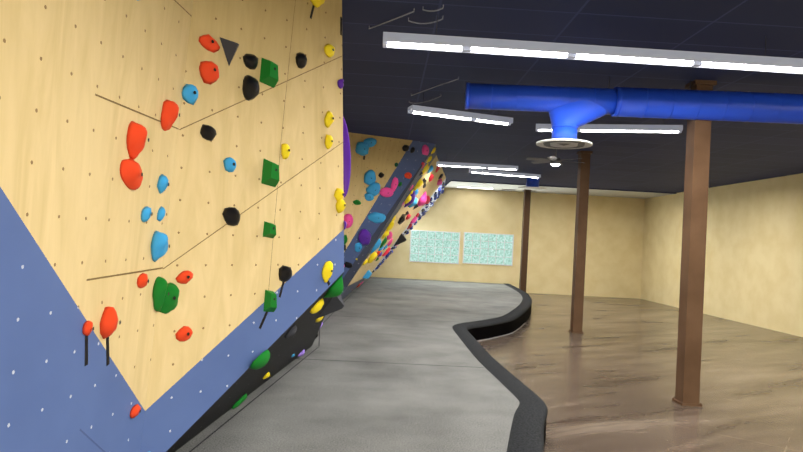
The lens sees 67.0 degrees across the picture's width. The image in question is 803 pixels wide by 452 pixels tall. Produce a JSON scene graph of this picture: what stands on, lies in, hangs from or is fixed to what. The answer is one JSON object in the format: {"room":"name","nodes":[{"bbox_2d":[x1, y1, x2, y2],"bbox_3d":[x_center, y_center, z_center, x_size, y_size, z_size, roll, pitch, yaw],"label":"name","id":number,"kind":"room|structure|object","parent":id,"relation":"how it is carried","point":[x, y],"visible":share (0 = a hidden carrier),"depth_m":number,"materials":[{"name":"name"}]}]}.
{"room":"indoor climbing gym","nodes":[
{"label":"indoor climbing gym","id":0,"kind":"room"},
{"bbox_2d":[0,0,445,451],"bbox_3d":[0.030,-0.033,12.274,3.531,3.550,20.958,3,-1,-1],"label":"wall","id":1,"kind":"structure","parent":0,"point":[72,205],"depth_m":3.56,"materials":[{"name":"brown wood"}]},
{"bbox_2d":[370,187,644,298],"bbox_3d":[2.698,0.493,22.920,13.000,3.850,0.001,3,-1,-1],"label":"wall","id":2,"kind":"structure","parent":0,"point":[614,246],"depth_m":22.99,"materials":[{"name":"beige paint"}]},
{"bbox_2d":[409,230,459,263],"bbox_3d":[1.254,0.787,22.849,1.872,1.200,0.050,3,-1,-1],"label":"window","id":3,"kind":"structure","parent":2,"relation":"in","point":[435,246],"depth_m":22.86,"materials":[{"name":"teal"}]},
{"bbox_2d":[462,232,513,265],"bbox_3d":[3.275,0.864,22.902,1.899,1.187,0.050,3,-1,-1],"label":"window","id":4,"kind":"structure","parent":2,"relation":"in","point":[488,248],"depth_m":22.91,"materials":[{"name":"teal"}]},
{"bbox_2d":[342,0,802,192],"bbox_3d":[3.157,-1.699,9.745,13.000,0.001,26.450,3,-1,-1],"label":"ceiling","id":5,"kind":"structure","parent":0,"point":[381,85],"depth_m":7.38,"materials":[{"name":"black paint"}]},
{"bbox_2d":[369,5,458,103],"bbox_3d":[1.330,-1.821,7.226,3.379,0.059,3.760,3,-1,-1],"label":"pipe","id":6,"kind":"object","parent":5,"relation":"attached to","point":[418,23],"depth_m":5.68,"materials":[{"name":"grey metal"}]},
{"bbox_2d":[408,92,512,125],"bbox_3d":[0.861,-1.682,8.661,1.556,0.325,0.200,4,-1,-19],"label":"pendant light","id":7,"kind":"object","parent":5,"relation":"hanging from","point":[456,114],"visible":0.92,"depth_m":8.57,"materials":[{"name":"grey plastic"}]},
{"bbox_2d":[436,156,517,170],"bbox_3d":[1.774,-1.512,14.182,1.898,0.325,0.214,3,-1,-1],"label":"pendant light","id":8,"kind":"object","parent":5,"relation":"hanging from","point":[476,165],"visible":1,"depth_m":14.09,"materials":[{"name":"grey plastic"}]},
{"bbox_2d":[469,169,540,178],"bbox_3d":[2.812,-1.467,16.430,2.014,0.205,0.200,3,-1,-14],"label":"pendant light","id":9,"kind":"object","parent":5,"relation":"hanging from","point":[504,173],"visible":0.94,"depth_m":16.34,"materials":[{"name":"grey plastic"}]},
{"bbox_2d":[518,178,546,189],"bbox_3d":[3.945,-1.299,18.225,0.842,0.341,0.842,3,-1,-1],"label":"ceiling vent","id":10,"kind":"object","parent":5,"relation":"in","point":[532,183],"visible":0.9,"depth_m":18.07,"materials":[{"name":"blue metal"}]},
{"bbox_2d":[526,149,583,165],"bbox_3d":[3.206,-1.442,12.610,1.253,0.379,1.177,3,-1,-1],"label":"ceiling fan","id":11,"kind":"object","parent":5,"relation":"hanging from","point":[553,160],"visible":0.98,"depth_m":12.56,"materials":[{"name":"grey"}]},
{"bbox_2d":[445,180,676,198],"bbox_3d":[5.473,-1.292,21.769,7.693,0.034,2.518,3,-1,-1],"label":"soffit ceiling","id":12,"kind":"structure","parent":5,"relation":"attached to","point":[592,191],"depth_m":21.43,"materials":[{"name":"grey paint"}]},
{"bbox_2d":[457,186,531,190],"bbox_3d":[3.493,-1.360,22.319,2.913,0.017,0.260,3,-1,-1],"label":"recessed light","id":13,"kind":"object","parent":12,"relation":"in","point":[484,188],"visible":0.92,"depth_m":22.26,"materials":[{"name":"white"}]},
{"bbox_2d":[383,14,802,73],"bbox_3d":[1.855,-1.696,5.602,4.045,0.325,0.220,3,-1,-1],"label":"pendant light","id":14,"kind":"object","parent":5,"relation":"hanging from","point":[474,45],"visible":1,"depth_m":5.53,"materials":[{"name":"grey plastic"}]},
{"bbox_2d":[536,119,682,132],"bbox_3d":[3.055,-1.556,9.012,2.058,0.325,0.200,3,-1,13],"label":"pendant light","id":15,"kind":"object","parent":5,"relation":"hanging from","point":[630,128],"visible":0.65,"depth_m":8.88,"materials":[{"name":"grey plastic"}]},
{"bbox_2d":[465,77,802,148],"bbox_3d":[4.513,-1.254,7.160,7.511,0.852,1.034,3,-1,-1],"label":"air duct","id":16,"kind":"object","parent":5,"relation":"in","point":[571,110],"visible":1,"depth_m":7.13,"materials":[{"name":"blue metal"}]},
{"bbox_2d":[478,293,802,451],"bbox_3d":[2.950,2.145,9.660,13.000,0.001,26.450,3,-1,-1],"label":"floor","id":17,"kind":"structure","parent":0,"point":[605,381],"depth_m":8.56,"materials":[{"name":"wood"}]},
{"bbox_2d":[176,277,547,451],"bbox_3d":[1.161,1.888,9.650,6.600,0.320,26.416,3,-1,-1],"label":"floor mat","id":18,"kind":"object","parent":17,"relation":"on","point":[381,364],"visible":0.9,"depth_m":6.02,"materials":[{"name":"rubber"}]},
{"bbox_2d":[519,186,530,291],"bbox_3d":[4.223,0.541,20.746,0.240,3.824,0.240,3,-1,-1],"label":"column","id":19,"kind":"structure","parent":17,"relation":"on","point":[525,240],"depth_m":20.66,"materials":[{"name":"brown wood"}]},
{"bbox_2d":[569,150,592,333],"bbox_3d":[3.804,0.334,12.899,0.257,3.849,0.257,3,-1,-1],"label":"column","id":20,"kind":"structure","parent":17,"relation":"on","point":[579,258],"depth_m":12.81,"materials":[{"name":"brown paint"}]},
{"bbox_2d":[672,80,716,406],"bbox_3d":[3.505,0.195,7.272,0.255,3.849,0.255,3,-1,-1],"label":"column","id":21,"kind":"structure","parent":17,"relation":"on","point":[692,274],"depth_m":7.18,"materials":[{"name":"brown paint"}]},
{"bbox_2d":[641,173,802,336],"bbox_3d":[9.542,0.576,9.870,0.001,3.850,26.450,3,-1,-1],"label":"wall","id":22,"kind":"structure","parent":0,"point":[754,259],"depth_m":16.62,"materials":[{"name":"beige paint"}]}
]}

